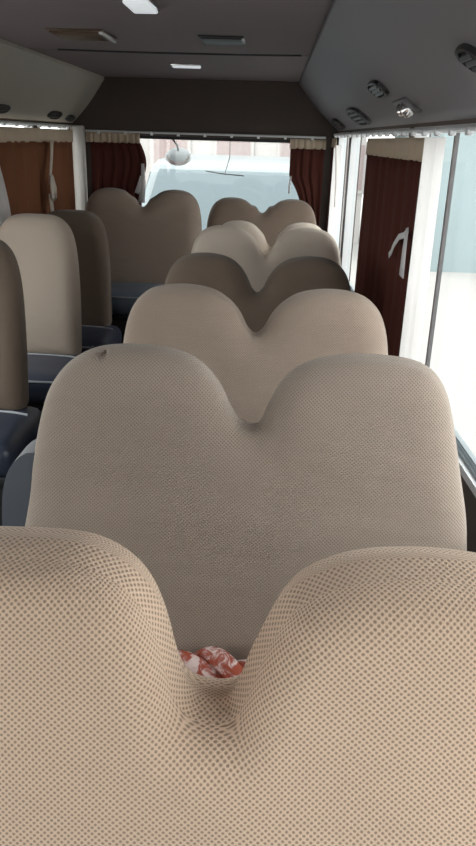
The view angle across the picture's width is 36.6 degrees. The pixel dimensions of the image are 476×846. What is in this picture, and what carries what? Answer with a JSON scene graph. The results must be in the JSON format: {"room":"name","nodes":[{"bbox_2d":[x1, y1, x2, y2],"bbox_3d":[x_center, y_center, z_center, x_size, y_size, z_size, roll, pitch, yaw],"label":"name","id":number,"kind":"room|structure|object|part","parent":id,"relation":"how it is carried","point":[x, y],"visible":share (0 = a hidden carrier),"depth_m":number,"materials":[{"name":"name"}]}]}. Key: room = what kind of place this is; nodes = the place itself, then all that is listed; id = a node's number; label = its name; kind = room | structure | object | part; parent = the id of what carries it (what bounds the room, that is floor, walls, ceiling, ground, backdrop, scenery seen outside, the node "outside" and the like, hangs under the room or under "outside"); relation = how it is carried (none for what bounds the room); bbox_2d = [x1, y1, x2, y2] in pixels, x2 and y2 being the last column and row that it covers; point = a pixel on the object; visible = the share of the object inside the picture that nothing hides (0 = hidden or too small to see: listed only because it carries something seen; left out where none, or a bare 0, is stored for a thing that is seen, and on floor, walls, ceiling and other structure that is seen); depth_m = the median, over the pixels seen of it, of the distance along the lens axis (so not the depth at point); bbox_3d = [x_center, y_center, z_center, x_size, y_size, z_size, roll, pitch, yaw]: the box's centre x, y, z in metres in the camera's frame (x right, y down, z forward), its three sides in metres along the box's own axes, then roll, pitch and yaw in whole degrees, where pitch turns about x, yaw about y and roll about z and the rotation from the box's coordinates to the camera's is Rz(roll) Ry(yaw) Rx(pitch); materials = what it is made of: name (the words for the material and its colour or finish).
{"room":"vehicle interior","nodes":[
{"label":"vehicle interior","id":0,"kind":"room"},
{"bbox_2d":[0,118,71,129],"bbox_3d":[-1.490,-0.160,1.930,0.115,1.900,6.771,4,22,5],"label":"wall","id":1,"kind":"structure","parent":0,"point":[2,119],"depth_m":4.16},
{"bbox_2d":[0,104,10,113],"bbox_3d":[-1.178,-1.566,3.586,0.056,0.046,0.200,3,22,3],"label":"air vent","id":2,"kind":"object","parent":1,"relation":"attached to","point":[4,108],"visible":1,"depth_m":3.60,"materials":[{"name":"grey plastic"}]},
{"bbox_2d":[0,120,72,128],"bbox_3d":[-1.251,-1.147,3.840,0.089,0.863,2.151,4,22,6],"label":"window","id":3,"kind":"structure","parent":1,"relation":"in","point":[31,126],"depth_m":4.05,"materials":[{"name":"glass"}]},
{"bbox_3d":[-1.184,-1.596,3.844,0.019,0.025,1.804,4,22,6],"label":"curtain rail","id":4,"kind":"part","parent":3,"relation":"part of","materials":[{"name":"silver metal"}]},
{"bbox_2d":[0,126,75,215],"bbox_3d":[-1.159,-1.219,4.097,0.091,0.856,1.604,4,22,6],"label":"curtain","id":5,"kind":"object","parent":3,"relation":"hanging from","point":[36,164],"visible":0.57,"depth_m":4.16,"materials":[{"name":"brown fabric"}]},
{"bbox_2d":[0,168,10,226],"bbox_3d":[-1.183,-0.997,3.431,0.027,0.470,0.556,3,22,4],"label":"tie","id":6,"kind":"object","parent":5,"relation":"hanging from","point":[5,212],"visible":0.33,"depth_m":3.58,"materials":[{"name":"white fabric"}]},
{"bbox_2d":[0,38,103,122],"bbox_3d":[-1.327,-0.918,1.590,0.598,0.333,6.700,2,22,2],"label":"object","id":7,"kind":"structure","parent":1,"relation":"attached to","point":[34,84],"depth_m":3.78,"materials":[{"name":"grey plastic"}]},
{"bbox_2d":[47,111,62,118],"bbox_3d":[-1.100,-1.853,4.330,0.054,0.049,0.240,3,22,2],"label":"air vent","id":8,"kind":"object","parent":1,"relation":"attached to","point":[53,114],"visible":1,"depth_m":4.29,"materials":[{"name":"grey plastic"}]},
{"bbox_2d":[65,115,74,121],"bbox_3d":[-1.077,-1.958,4.621,0.045,0.044,0.160,3,22,3],"label":"air vent","id":9,"kind":"object","parent":1,"relation":"attached to","point":[69,118],"visible":1,"depth_m":4.59,"materials":[{"name":"grey plastic"}]},
{"bbox_2d":[0,0,333,81],"bbox_3d":[-0.404,-1.038,1.522,2.600,0.090,6.950,2,22,2],"label":"ceiling","id":10,"kind":"structure","parent":0,"point":[282,27],"depth_m":2.60,"materials":[{"name":"grey plastic"}]},
{"bbox_2d":[45,28,117,42],"bbox_3d":[-0.581,-1.449,2.693,0.210,0.018,0.270,2,22,2],"label":"recessed light","id":11,"kind":"object","parent":10,"relation":"in","point":[73,34],"visible":1,"depth_m":2.63,"materials":[{"name":"brown"}]},
{"bbox_2d":[122,0,159,13],"bbox_3d":[-0.271,-1.167,2.008,0.080,0.022,0.200,2,22,2],"label":"recessed light","id":12,"kind":"object","parent":10,"relation":"in","point":[136,6],"visible":1,"depth_m":1.99,"materials":[{"name":"white plastic"}]},
{"bbox_2d":[58,49,301,56],"bbox_3d":[-0.260,-1.643,3.194,1.081,0.012,0.052,2,22,2],"label":"trim","id":13,"kind":"structure","parent":10,"relation":"attached to","point":[143,52],"depth_m":3.20,"materials":[{"name":"black plastic"}]},
{"bbox_2d":[170,63,202,68],"bbox_3d":[-0.264,-1.835,3.697,0.160,0.020,0.070,2,22,2],"label":"recessed light","id":14,"kind":"object","parent":10,"relation":"in","point":[174,65],"visible":1,"depth_m":3.67,"materials":[{"name":"white plastic"}]},
{"bbox_2d":[198,35,245,45],"bbox_3d":[-0.057,-1.451,2.735,0.173,0.016,0.220,2,22,2],"label":"ceiling vent","id":15,"kind":"object","parent":10,"relation":"in","point":[206,39],"visible":1,"depth_m":2.68,"materials":[{"name":"grey plastic"}]},
{"bbox_2d":[72,77,337,343],"bbox_3d":[-0.238,-1.360,4.996,1.871,1.950,0.060,2,22,2],"label":"wall","id":16,"kind":"structure","parent":0,"point":[119,103],"depth_m":4.70,"materials":[{"name":"grey plastic"}]},
{"bbox_2d":[70,125,87,209],"bbox_3d":[-1.069,-1.556,4.889,0.088,0.863,0.065,2,22,2],"label":"trim","id":17,"kind":"structure","parent":16,"relation":"attached to","point":[78,144],"depth_m":4.80,"materials":[{"name":"grey plastic"}]},
{"bbox_2d":[85,129,325,230],"bbox_3d":[-0.224,-1.610,4.867,1.580,0.650,0.097,2,22,2],"label":"window","id":18,"kind":"structure","parent":16,"relation":"in","point":[141,137],"depth_m":4.73,"materials":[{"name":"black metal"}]},
{"bbox_2d":[85,132,145,205],"bbox_3d":[-0.815,-1.624,4.851,0.401,0.615,0.042,2,22,2],"label":"curtain","id":19,"kind":"object","parent":18,"relation":"hanging from","point":[118,160],"visible":0.67,"depth_m":4.81,"materials":[{"name":"red fabric"}]},
{"bbox_3d":[-0.217,-1.887,4.718,1.580,0.025,0.024,2,22,2],"label":"curtain rail","id":20,"kind":"part","parent":18,"relation":"part of","materials":[{"name":"silver metal"}]},
{"bbox_2d":[206,141,243,175],"bbox_3d":[-0.086,-1.808,4.844,0.261,0.276,0.027,2,22,2],"label":"rear wiper","id":21,"kind":"object","parent":18,"relation":"attached to","point":[230,141],"visible":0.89,"depth_m":4.88,"materials":[{"name":"black rubber"}]},
{"bbox_3d":[-0.090,-1.692,4.881,0.261,0.032,0.012,2,22,2],"label":"wiper blade","id":22,"kind":"part","parent":21,"relation":"part of","materials":[{"name":"black rubber"}]},
{"bbox_2d":[288,139,326,226],"bbox_3d":[0.451,-1.568,4.811,0.236,0.610,0.034,1,22,-1],"label":"curtain","id":23,"kind":"object","parent":18,"relation":"hanging from","point":[306,155],"visible":0.77,"depth_m":4.77,"materials":[{"name":"red fabric"}]},
{"bbox_2d":[337,118,475,551],"bbox_3d":[0.625,-0.068,1.856,0.060,1.900,6.766,2,22,0],"label":"wall","id":24,"kind":"structure","parent":0,"point":[469,498],"depth_m":2.26,"materials":[{"name":"grey plastic"}]},
{"bbox_2d":[331,118,345,129],"bbox_3d":[0.603,-1.794,4.320,0.078,0.065,0.360,2,22,1],"label":"air vent","id":25,"kind":"object","parent":24,"relation":"attached to","point":[336,122],"visible":1,"depth_m":4.21,"materials":[{"name":"grey plastic"}]},
{"bbox_2d":[334,132,349,251],"bbox_3d":[0.661,-1.370,4.548,0.050,0.863,0.522,2,22,0],"label":"window","id":26,"kind":"structure","parent":24,"relation":"in","point":[342,142],"depth_m":4.73,"materials":[{"name":"white glass"}]},
{"bbox_2d":[345,107,371,125],"bbox_3d":[0.567,-1.447,3.404,0.104,0.079,0.500,3,22,2],"label":"air vent","id":27,"kind":"object","parent":24,"relation":"attached to","point":[353,113],"visible":1,"depth_m":3.31,"materials":[{"name":"grey plastic"}]},
{"bbox_2d":[341,128,409,291],"bbox_3d":[0.648,-0.959,3.505,0.050,0.863,1.563,2,22,0],"label":"window","id":28,"kind":"structure","parent":24,"relation":"in","point":[355,141],"depth_m":4.19,"materials":[{"name":"white glass"}]},
{"bbox_2d":[366,80,388,97],"bbox_3d":[0.466,-1.113,2.400,0.064,0.052,0.260,2,22,1],"label":"air vent","id":29,"kind":"object","parent":24,"relation":"attached to","point":[375,87],"visible":1,"depth_m":2.34,"materials":[{"name":"grey plastic"}]},
{"bbox_2d":[299,0,475,130],"bbox_3d":[0.509,-0.838,1.527,0.559,0.333,6.700,2,22,2],"label":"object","id":30,"kind":"structure","parent":24,"relation":"attached to","point":[406,46],"depth_m":1.90,"materials":[{"name":"grey plastic"}]},
{"bbox_2d":[333,123,475,496],"bbox_3d":[0.617,-0.655,2.733,0.092,0.863,4.386,2,22,0],"label":"window","id":31,"kind":"structure","parent":24,"relation":"in","point":[467,459],"depth_m":2.20,"materials":[{"name":"silver metal"}]},
{"bbox_2d":[326,138,341,237],"bbox_3d":[0.605,-1.412,4.618,0.023,0.770,0.506,2,22,1],"label":"curtain","id":32,"kind":"object","parent":31,"relation":"hanging from","point":[336,149],"visible":0.9,"depth_m":4.58,"materials":[{"name":"fabric"}]},
{"bbox_3d":[0.610,-1.464,4.820,0.013,0.720,0.091,2,22,2],"label":"panel","id":33,"kind":"part","parent":32,"relation":"part of","materials":[{"name":"white"}]},
{"bbox_2d":[354,137,445,361],"bbox_3d":[0.576,-0.664,2.829,0.051,0.851,1.402,2,22,0],"label":"curtain","id":34,"kind":"object","parent":31,"relation":"hanging from","point":[402,182],"visible":0.78,"depth_m":2.57,"materials":[{"name":"red fabric"}]},
{"bbox_3d":[0.584,-0.671,2.944,0.031,0.780,1.182,2,22,0],"label":"panel","id":35,"kind":"part","parent":34,"relation":"part of","materials":[{"name":"red fabric"}]},
{"bbox_3d":[0.600,-1.276,3.179,0.019,0.025,3.102,2,22,0],"label":"curtain rail","id":36,"kind":"part","parent":31,"relation":"part of","materials":[{"name":"silver metal"}]},
{"bbox_2d":[392,97,421,117],"bbox_3d":[0.544,-1.017,2.326,0.062,0.058,0.240,2,22,2],"label":"reading lamp","id":37,"kind":"object","parent":24,"relation":"attached to","point":[405,108],"visible":0.97,"depth_m":2.26,"materials":[{"name":"grey plastic"}]},
{"bbox_2d":[454,43,475,72],"bbox_3d":[0.454,-0.698,1.381,0.074,0.054,0.120,3,22,3],"label":"air vent","id":38,"kind":"object","parent":24,"relation":"attached to","point":[465,53],"visible":1,"depth_m":1.37,"materials":[{"name":"grey plastic"}]},
{"bbox_3d":[-0.458,0.799,2.247,2.500,0.060,6.950,2,22,2],"label":"floor","id":39,"kind":"structure","parent":0,"visible":0},
{"bbox_2d":[0,240,41,525],"bbox_3d":[-0.997,-0.055,2.658,0.499,1.196,0.577,2,22,2],"label":"seat","id":40,"kind":"object","parent":39,"relation":"on","point":[19,422],"visible":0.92,"depth_m":2.65,"materials":[{"name":"brown fabric"}]},
{"bbox_3d":[-0.839,0.394,2.612,0.080,0.405,0.080,2,22,2],"label":"leg","id":41,"kind":"part","parent":40,"relation":"part of","materials":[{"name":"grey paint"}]},
{"bbox_3d":[-1.001,0.130,2.662,0.430,0.040,0.370,2,22,2],"label":"seat frame","id":42,"kind":"part","parent":40,"relation":"part of","materials":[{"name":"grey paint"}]},
{"bbox_3d":[-1.008,-0.374,2.704,0.448,0.638,0.259,2,22,2],"label":"backrest","id":43,"kind":"part","parent":40,"relation":"part of","materials":[{"name":"brown fabric"}]},
{"bbox_2d":[0,406,41,477],"bbox_3d":[-0.999,0.045,2.618,0.490,0.150,0.430,2,22,2],"label":"seat cushion","id":44,"kind":"object","parent":40,"relation":"on","point":[19,425],"depth_m":2.57,"materials":[{"name":"blue fabric"}]},
{"bbox_2d":[0,213,81,410],"bbox_3d":[-0.943,-0.326,3.343,0.499,1.202,0.578,2,22,2],"label":"seat","id":45,"kind":"object","parent":39,"relation":"on","point":[43,246],"visible":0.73,"depth_m":3.32,"materials":[{"name":"beige fabric"}]},
{"bbox_3d":[-0.947,-0.139,3.348,0.430,0.040,0.370,2,22,2],"label":"seat frame","id":46,"kind":"part","parent":45,"relation":"part of","materials":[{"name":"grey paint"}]},
{"bbox_2d":[28,353,80,402],"bbox_3d":[-0.944,-0.224,3.304,0.490,0.150,0.430,2,22,2],"label":"seat cushion","id":47,"kind":"object","parent":45,"relation":"on","point":[43,368],"depth_m":3.15,"materials":[{"name":"blue fabric"}]},
{"bbox_2d":[48,209,121,352],"bbox_3d":[-0.893,-0.517,3.872,0.499,1.172,0.571,2,22,2],"label":"seat","id":48,"kind":"object","parent":39,"relation":"on","point":[88,230],"visible":0.38,"depth_m":3.85,"materials":[{"name":"brown fabric"}]},
{"bbox_2d":[81,325,121,352],"bbox_3d":[-0.894,-0.430,3.830,0.490,0.150,0.430,2,22,2],"label":"seat cushion","id":49,"kind":"object","parent":48,"relation":"on","point":[93,336],"depth_m":3.76,"materials":[{"name":"blue fabric"}]},
{"bbox_2d":[85,188,201,320],"bbox_3d":[-0.607,-0.768,4.418,0.767,1.252,0.539,2,22,2],"label":"seat","id":50,"kind":"object","parent":39,"relation":"on","point":[145,242],"visible":0.53,"depth_m":4.37,"materials":[{"name":"beige fabric"}]},
{"bbox_3d":[-0.611,-0.676,4.393,0.670,0.040,0.345,2,22,2],"label":"seat frame","id":51,"kind":"part","parent":50,"relation":"part of","materials":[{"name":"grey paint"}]},
{"bbox_2d":[111,282,163,314],"bbox_3d":[-0.609,-0.761,4.349,0.730,0.150,0.405,2,22,2],"label":"seat cushion","id":52,"kind":"object","parent":50,"relation":"on","point":[124,295],"depth_m":4.18,"materials":[{"name":"blue fabric"}]},
{"bbox_2d":[2,343,466,659],"bbox_3d":[-0.030,0.470,1.487,1.058,1.132,0.679,2,22,2],"label":"seat","id":53,"kind":"object","parent":39,"relation":"on","point":[142,448],"visible":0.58,"depth_m":1.53,"materials":[{"name":"beige fabric"}]},
{"bbox_2d":[178,646,246,677],"bbox_3d":[-0.051,0.525,1.494,0.263,0.083,0.142,2,22,2],"label":"folded cloth","id":54,"kind":"object","parent":53,"relation":"on","point":[210,661],"visible":0.33,"depth_m":1.49,"materials":[{"name":"red fabric"}]},
{"bbox_2d":[0,526,475,845],"bbox_3d":[-0.051,0.774,0.794,1.021,1.130,0.703,2,22,2],"label":"seat","id":55,"kind":"object","parent":39,"relation":"on","point":[348,718],"visible":1,"depth_m":0.81,"materials":[{"name":"beige fabric"}]},
{"bbox_2d":[123,283,387,422],"bbox_3d":[0.030,0.207,2.166,0.878,1.128,0.678,2,22,2],"label":"seat","id":56,"kind":"object","parent":39,"relation":"on","point":[200,321],"visible":0.26,"depth_m":2.20,"materials":[{"name":"beige fabric"}]},
{"bbox_2d":[165,253,350,331],"bbox_3d":[0.053,-0.044,2.809,0.810,1.124,0.677,2,22,2],"label":"seat","id":57,"kind":"object","parent":39,"relation":"on","point":[219,272],"visible":0.25,"depth_m":2.84,"materials":[{"name":"brown fabric"}]},
{"bbox_2d":[207,197,315,246],"bbox_3d":[0.126,-0.749,4.479,0.720,1.213,0.530,2,22,2],"label":"seat","id":58,"kind":"object","parent":39,"relation":"on","point":[284,213],"visible":0.24,"depth_m":4.42,"materials":[{"name":"brown fabric"}]},
{"bbox_2d":[191,225,340,291],"bbox_3d":[0.110,-0.313,3.449,0.790,1.157,0.686,2,22,2],"label":"seat","id":59,"kind":"object","parent":39,"relation":"on","point":[234,242],"visible":0.21,"depth_m":3.48,"materials":[{"name":"beige fabric"}]},
{"bbox_2d":[223,220,321,254],"bbox_3d":[0.152,-0.465,3.839,0.660,1.157,0.326,2,22,2],"label":"seat","id":60,"kind":"object","parent":39,"relation":"on","point":[249,227],"visible":0.1,"depth_m":3.71,"materials":[{"name":"beige fabric"}]},
{"label":"outside","id":61,"kind":"structure","parent":0,"visible":0},
{"bbox_2d":[339,194,475,456],"bbox_3d":[0.894,-5.244,19.407,120.000,0.100,120.000,2,22,2],"label":"ground","id":62,"kind":"structure","parent":61,"point":[453,355],"depth_m":8.55,"materials":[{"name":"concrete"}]},
{"bbox_2d":[142,154,298,229],"bbox_3d":[-0.045,-2.034,8.368,2.080,1.980,4.660,2,22,2],"label":"van","id":63,"kind":"object","parent":62,"relation":"on","point":[264,183],"visible":0.02,"depth_m":7.00,"materials":[{"name":"silver metal"}]},
{"bbox_2d":[140,136,366,243],"bbox_3d":[-0.316,-8.252,18.287,6.900,6.250,6.300,2,22,2],"label":"building","id":64,"kind":"structure","parent":62,"relation":"on","point":[154,149],"depth_m":15.89,"materials":[{"name":"white paint"}]},
{"bbox_2d":[395,133,475,272],"bbox_3d":[6.737,-6.336,14.643,6.400,5.750,5.800,2,22,2],"label":"building","id":65,"kind":"structure","parent":62,"relation":"on","point":[460,247],"depth_m":12.85,"materials":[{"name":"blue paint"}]},
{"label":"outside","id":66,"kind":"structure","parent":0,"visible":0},
{"bbox_2d":[165,140,191,165],"bbox_3d":[-0.422,-2.045,5.097,0.190,0.421,0.088,2,22,2],"label":"mirror","id":67,"kind":"object","parent":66,"point":[178,156],"visible":0.79,"depth_m":5.14,"materials":[{"name":"grey mirror"}]},
{"bbox_3d":[-0.427,-1.894,5.139,0.160,0.102,0.054,2,22,2],"label":"glass","id":68,"kind":"part","parent":67,"relation":"part of","materials":[{"name":"silver metal"}]}
]}

